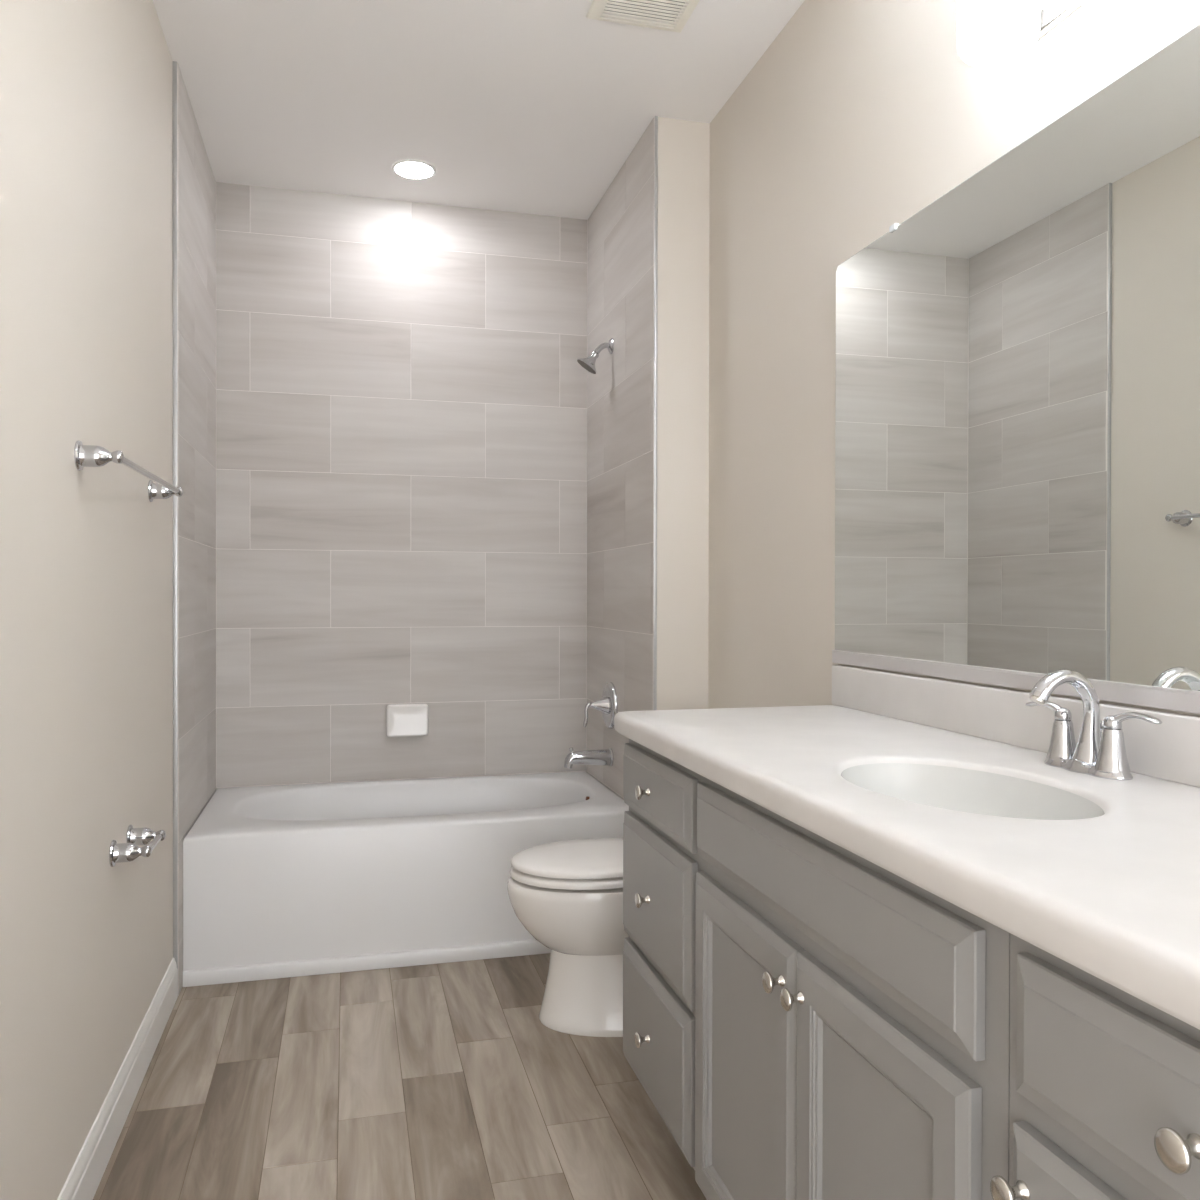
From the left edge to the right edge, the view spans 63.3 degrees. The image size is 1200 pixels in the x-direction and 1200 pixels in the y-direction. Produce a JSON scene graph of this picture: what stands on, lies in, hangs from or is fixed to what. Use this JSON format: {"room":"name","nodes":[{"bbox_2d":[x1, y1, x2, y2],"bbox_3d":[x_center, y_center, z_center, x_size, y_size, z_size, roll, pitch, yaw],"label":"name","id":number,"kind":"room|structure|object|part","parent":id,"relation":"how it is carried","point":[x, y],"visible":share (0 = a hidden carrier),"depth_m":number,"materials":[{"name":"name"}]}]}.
{"room":"bathroom","nodes":[
{"label":"bathroom","id":0,"kind":"room"},
{"bbox_2d":[0,0,215,1199],"bbox_3d":[-0.922,-0.146,1.413,0.114,2.843,4.902,0,0,-15],"label":"wall","id":1,"kind":"structure","parent":0,"point":[86,86],"depth_m":1.95,"materials":[{"name":"beige paint"}]},
{"bbox_2d":[57,958,177,1199],"bbox_3d":[-0.768,1.119,1.016,0.013,0.118,3.808,0,0,-15],"label":"baseboard","id":2,"kind":"structure","parent":1,"relation":"attached to","point":[84,1178],"depth_m":2.15,"materials":[{"name":"white paint"}]},
{"bbox_2d":[74,440,182,501],"bbox_3d":[-1.040,-0.278,2.193,0.079,0.063,0.756,0,0,-15],"label":"towel bar","id":3,"kind":"object","parent":1,"relation":"attached to","point":[84,455],"visible":1,"depth_m":1.86,"materials":[{"name":"silver metal"}]},
{"bbox_3d":[-0.952,-0.274,1.855,0.079,0.058,0.058,0,0,-15],"label":"post","id":4,"kind":"part","parent":3,"relation":"part of","materials":[{"name":"silver metal"}]},
{"bbox_3d":[-1.128,-0.283,2.531,0.079,0.058,0.058,0,0,-15],"label":"post","id":5,"kind":"part","parent":3,"relation":"part of","materials":[{"name":"silver metal"}]},
{"bbox_2d":[109,825,165,866],"bbox_3d":[-1.043,0.553,2.206,0.079,0.064,0.228,0,0,-15],"label":"paper holder","id":6,"kind":"object","parent":1,"relation":"attached to","point":[129,851],"visible":1,"depth_m":2.12,"materials":[{"name":"silver metal"}]},
{"bbox_3d":[-1.022,0.551,2.124,0.079,0.058,0.058,0,0,-15],"label":"post","id":7,"kind":"part","parent":6,"relation":"part of","materials":[{"name":"silver metal"}]},
{"bbox_3d":[-1.065,0.556,2.289,0.079,0.058,0.058,0,0,-15],"label":"post","id":8,"kind":"part","parent":6,"relation":"part of","materials":[{"name":"silver metal"}]},
{"bbox_2d":[173,61,177,968],"bbox_3d":[-1.246,-0.204,2.854,0.012,2.743,0.006,0,0,-15],"label":"trim","id":9,"kind":"structure","parent":1,"relation":"attached to","point":[175,460],"depth_m":2.85,"materials":[{"name":"grey metal"}]},
{"bbox_2d":[93,953,706,1199],"bbox_3d":[-0.080,1.226,1.630,1.654,0.100,4.682,0,0,-15],"label":"floor","id":10,"kind":"structure","parent":0,"point":[440,1081],"depth_m":2.27,"materials":[{"name":"brown wood"}]},
{"bbox_2d":[183,771,628,986],"bbox_3d":[-0.657,0.939,3.490,1.444,0.452,0.786,0,0,-15],"label":"bathtub","id":11,"kind":"object","parent":10,"relation":"on","point":[280,881],"visible":0.84,"depth_m":3.11,"materials":[{"name":"white ceramic"}]},
{"bbox_2d":[507,838,627,1036],"bbox_3d":[0.094,0.789,2.773,0.720,0.763,0.478,0,0,-15],"label":"toilet","id":12,"kind":"object","parent":10,"relation":"on","point":[567,895],"visible":0.4,"depth_m":2.62,"materials":[{"name":"white ceramic"}]},
{"bbox_3d":[-0.030,0.754,2.740,0.447,0.022,0.356,0,0,-15],"label":"seat","id":13,"kind":"part","parent":12,"relation":"part of","materials":[{"name":"white plastic"}]},
{"bbox_3d":[-0.027,0.721,2.741,0.450,0.033,0.356,0,0,-15],"label":"lid","id":14,"kind":"part","parent":12,"relation":"part of","materials":[{"name":"white plastic"}]},
{"bbox_3d":[0.050,0.874,2.762,0.630,0.202,0.366,0,0,-15],"label":"bowl","id":15,"kind":"part","parent":12,"relation":"part of","materials":[{"name":"white ceramic"}]},
{"bbox_2d":[623,739,1009,1199],"bbox_3d":[0.466,0.741,1.655,0.581,0.872,1.324,0,0,-15],"label":"vanity cabinet","id":16,"kind":"object","parent":10,"relation":"on","point":[804,1018],"visible":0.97,"depth_m":1.35,"materials":[{"name":"grey paint"}]},
{"bbox_3d":[0.087,0.908,2.010,0.029,0.030,0.030,0,0,-15],"label":"knob","id":17,"kind":"part","parent":16,"relation":"part of","materials":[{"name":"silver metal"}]},
{"bbox_3d":[0.088,0.620,2.009,0.029,0.030,0.030,0,0,-15],"label":"knob","id":18,"kind":"part","parent":16,"relation":"part of","materials":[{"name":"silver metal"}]},
{"bbox_3d":[0.088,0.397,2.007,0.029,0.030,0.030,0,0,-15],"label":"knob","id":19,"kind":"part","parent":16,"relation":"part of","materials":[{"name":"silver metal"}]},
{"bbox_3d":[0.113,0.908,2.008,0.021,0.270,0.448,0,0,-15],"label":"drawer","id":20,"kind":"part","parent":16,"relation":"part of","materials":[{"name":"grey paint"}]},
{"bbox_3d":[0.113,0.620,2.007,0.021,0.273,0.448,0,0,-15],"label":"drawer","id":21,"kind":"part","parent":16,"relation":"part of","materials":[{"name":"grey paint"}]},
{"bbox_3d":[0.114,0.397,2.006,0.021,0.137,0.448,0,0,-15],"label":"drawer","id":22,"kind":"part","parent":16,"relation":"part of","materials":[{"name":"grey paint"}]},
{"bbox_3d":[0.232,0.774,1.569,0.004,0.422,0.263,0,0,-15],"label":"panel","id":23,"kind":"part","parent":16,"relation":"part of","materials":[{"name":"grey paint"}]},
{"bbox_3d":[0.228,0.774,1.568,0.020,0.562,0.404,0,0,-15],"label":"door","id":24,"kind":"part","parent":16,"relation":"part of","materials":[{"name":"grey paint"}]},
{"bbox_3d":[0.249,0.547,1.393,0.029,0.030,0.030,0,0,-15],"label":"knob","id":25,"kind":"part","parent":16,"relation":"part of","materials":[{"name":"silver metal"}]},
{"bbox_3d":[0.264,0.547,1.335,0.029,0.030,0.030,0,0,-15],"label":"knob","id":26,"kind":"part","parent":16,"relation":"part of","materials":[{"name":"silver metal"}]},
{"bbox_3d":[0.333,0.776,1.181,0.004,0.422,0.252,0,0,-15],"label":"panel","id":27,"kind":"part","parent":16,"relation":"part of","materials":[{"name":"grey paint"}]},
{"bbox_3d":[0.329,0.776,1.180,0.020,0.562,0.392,0,0,-15],"label":"door","id":28,"kind":"part","parent":16,"relation":"part of","materials":[{"name":"grey paint"}]},
{"bbox_2d":[614,665,1199,1029],"bbox_3d":[0.533,0.288,1.419,0.573,0.251,1.825,0,0,-15],"label":"countertop","id":29,"kind":"structure","parent":16,"relation":"on","point":[948,788],"depth_m":1.33,"materials":[{"name":"stone"}]},
{"bbox_2d":[841,763,1104,819],"bbox_3d":[0.510,0.341,1.380,0.301,0.145,0.464,0,0,-15],"label":"sink basin","id":30,"kind":"object","parent":29,"relation":"in","point":[940,791],"depth_m":1.50,"materials":[{"name":"white ceramic"}]},
{"bbox_2d":[1025,669,1161,779],"bbox_3d":[0.741,0.181,1.475,0.194,0.155,0.152,0,0,30],"label":"faucet","id":31,"kind":"object","parent":29,"relation":"on","point":[1099,751],"visible":1,"depth_m":1.46,"materials":[{"name":"silver metal"}]},
{"bbox_3d":[0.713,0.174,1.549,0.025,0.026,0.081,0,0,-26],"label":"lever","id":32,"kind":"part","parent":31,"relation":"part of","materials":[{"name":"silver metal"}]},
{"bbox_3d":[0.725,0.218,1.524,0.048,0.061,0.048,0,0,-15],"label":"handle","id":33,"kind":"part","parent":31,"relation":"part of","materials":[{"name":"silver metal"}]},
{"bbox_3d":[0.703,0.177,1.465,0.122,0.147,0.049,0,0,-15],"label":"spout","id":34,"kind":"part","parent":31,"relation":"part of","materials":[{"name":"silver metal"}]},
{"bbox_3d":[0.738,0.249,1.475,0.060,0.019,0.161,0,0,-15],"label":"plate","id":35,"kind":"part","parent":31,"relation":"part of","materials":[{"name":"silver metal"}]},
{"bbox_3d":[0.771,0.220,1.493,0.014,0.070,0.013,0,0,-15],"label":"lift rod","id":36,"kind":"part","parent":31,"relation":"part of","materials":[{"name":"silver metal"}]},
{"bbox_3d":[0.751,0.219,1.426,0.048,0.061,0.048,0,0,-15],"label":"handle","id":37,"kind":"part","parent":31,"relation":"part of","materials":[{"name":"silver metal"}]},
{"bbox_3d":[0.767,0.175,1.401,0.025,0.026,0.083,0,0,-34],"label":"lever","id":38,"kind":"part","parent":31,"relation":"part of","materials":[{"name":"silver metal"}]},
{"bbox_2d":[990,933,1199,1199],"bbox_3d":[0.692,0.746,0.785,0.581,0.872,0.471,0,0,-15],"label":"vanity cabinet","id":39,"kind":"object","parent":10,"relation":"on","point":[1105,1081],"visible":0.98,"depth_m":0.82,"materials":[{"name":"grey paint"}]},
{"bbox_3d":[0.379,0.546,0.895,0.029,0.030,0.030,0,0,-15],"label":"knob","id":40,"kind":"part","parent":39,"relation":"part of","materials":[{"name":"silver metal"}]},
{"bbox_3d":[0.448,0.779,0.723,0.020,0.562,0.422,0,0,-15],"label":"door","id":41,"kind":"part","parent":39,"relation":"part of","materials":[{"name":"grey paint"}]},
{"bbox_3d":[0.426,0.401,0.711,0.029,0.030,0.030,0,0,-15],"label":"knob","id":42,"kind":"part","parent":39,"relation":"part of","materials":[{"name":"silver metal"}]},
{"bbox_2d":[216,182,587,789],"bbox_3d":[-0.680,-0.159,3.936,1.654,2.843,0.100,0,0,-15],"label":"wall","id":43,"kind":"structure","parent":0,"point":[401,386],"depth_m":3.85,"materials":[{"name":"white tile"}]},
{"bbox_2d":[386,703,428,736],"bbox_3d":[-0.762,0.475,3.848,0.164,0.129,0.037,0,0,-15],"label":"soap dish","id":44,"kind":"object","parent":43,"relation":"attached to","point":[402,720],"visible":1,"depth_m":3.83,"materials":[{"name":"white ceramic"}]},
{"bbox_2d":[153,0,804,219],"bbox_3d":[-0.078,-1.617,1.625,1.854,0.100,4.902,0,0,-15],"label":"ceiling","id":45,"kind":"structure","parent":0,"point":[536,107],"depth_m":2.97,"materials":[{"name":"white paint"}]},
{"bbox_2d":[392,160,435,179],"bbox_3d":[-0.681,-1.574,3.567,0.160,0.009,0.160,0,0,-15],"label":"recessed light","id":46,"kind":"object","parent":45,"relation":"in","point":[409,169],"visible":1,"depth_m":3.55,"materials":[{"name":"white paint"}]},
{"bbox_2d":[586,0,699,32],"bbox_3d":[0.128,-1.561,2.516,0.270,0.020,0.273,0,0,-15],"label":"ceiling vent","id":47,"kind":"object","parent":45,"relation":"in","point":[667,11],"visible":1,"depth_m":2.58,"materials":[{"name":"white plastic"}]},
{"bbox_2d":[587,116,709,799],"bbox_3d":[0.153,-0.206,3.635,0.193,2.743,0.903,0,0,-15],"label":"wall","id":48,"kind":"structure","parent":0,"point":[620,275],"depth_m":3.22,"materials":[{"name":"white tile"}]},
{"bbox_2d":[564,747,613,767],"bbox_3d":[-0.045,0.589,3.650,0.182,0.076,0.068,0,0,-15],"label":"tub spout","id":49,"kind":"object","parent":48,"relation":"attached to","point":[605,757],"visible":1,"depth_m":3.63,"materials":[{"name":"silver metal"}]},
{"bbox_2d":[577,338,613,373],"bbox_3d":[-0.020,-0.917,3.648,0.135,0.140,0.087,0,0,-15],"label":"shower","id":50,"kind":"object","parent":48,"relation":"attached to","point":[588,363],"visible":1,"depth_m":3.63,"materials":[{"name":"silver metal"}]},
{"bbox_3d":[0.007,-0.940,3.655,0.074,0.057,0.021,0,0,-15],"label":"arm","id":51,"kind":"part","parent":50,"relation":"part of","materials":[{"name":"silver metal"}]},
{"bbox_2d":[583,682,617,728],"bbox_3d":[-0.010,0.397,3.658,0.109,0.177,0.177,0,0,-15],"label":"shower valve","id":52,"kind":"object","parent":48,"relation":"attached to","point":[608,705],"visible":0.99,"depth_m":3.64,"materials":[{"name":"silver metal"}]},
{"bbox_3d":[-0.047,0.430,3.648,0.031,0.093,0.021,0,0,-15],"label":"lever","id":53,"kind":"part","parent":52,"relation":"part of","materials":[{"name":"silver metal"}]},
{"bbox_2d":[653,116,657,709],"bbox_3d":[0.180,-0.203,3.173,0.010,2.743,0.006,0,0,-15],"label":"trim","id":54,"kind":"structure","parent":48,"relation":"attached to","point":[656,117],"depth_m":3.17,"materials":[{"name":"grey metal"}]},
{"bbox_2d":[708,0,1199,716],"bbox_3d":[0.768,-0.145,1.853,0.100,2.843,4.902,0,0,-15],"label":"wall","id":55,"kind":"structure","parent":0,"point":[858,116],"depth_m":2.52,"materials":[{"name":"beige paint"}]},
{"bbox_2d":[832,24,1199,713],"bbox_3d":[0.803,-0.328,1.492,0.013,0.971,1.826,0,0,-15],"label":"wall mirror","id":56,"kind":"object","parent":55,"relation":"attached to","point":[1017,395],"visible":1,"depth_m":1.67,"materials":[{"name":"clear glass"}]},
{"bbox_2d":[832,665,1199,787],"bbox_3d":[0.801,0.211,1.487,0.019,0.097,1.822,0,0,-15],"label":"backsplash","id":57,"kind":"structure","parent":55,"relation":"attached to","point":[1169,750],"depth_m":1.75,"materials":[{"name":"stone"}]},
{"bbox_2d":[957,0,1090,66],"bbox_3d":[0.728,-1.002,1.465,0.173,0.172,0.480,0,0,-15],"label":"vanity light","id":58,"kind":"object","parent":55,"relation":"attached to","point":[990,33],"visible":1,"depth_m":1.59,"materials":[{"name":"white glass"}]},
{"bbox_3d":[0.665,-1.003,1.625,0.131,0.172,0.131,0,0,-15],"label":"lamp shade","id":59,"kind":"part","parent":58,"relation":"part of","materials":[{"name":"white glass"}]},
{"bbox_3d":[0.801,-1.012,1.484,0.022,0.090,0.480,0,0,-15],"label":"plate","id":60,"kind":"part","parent":58,"relation":"part of","materials":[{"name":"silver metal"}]},
{"bbox_3d":[0.708,-1.002,1.460,0.131,0.172,0.131,0,0,-15],"label":"lamp shade","id":61,"kind":"part","parent":58,"relation":"part of","materials":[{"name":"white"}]}
]}

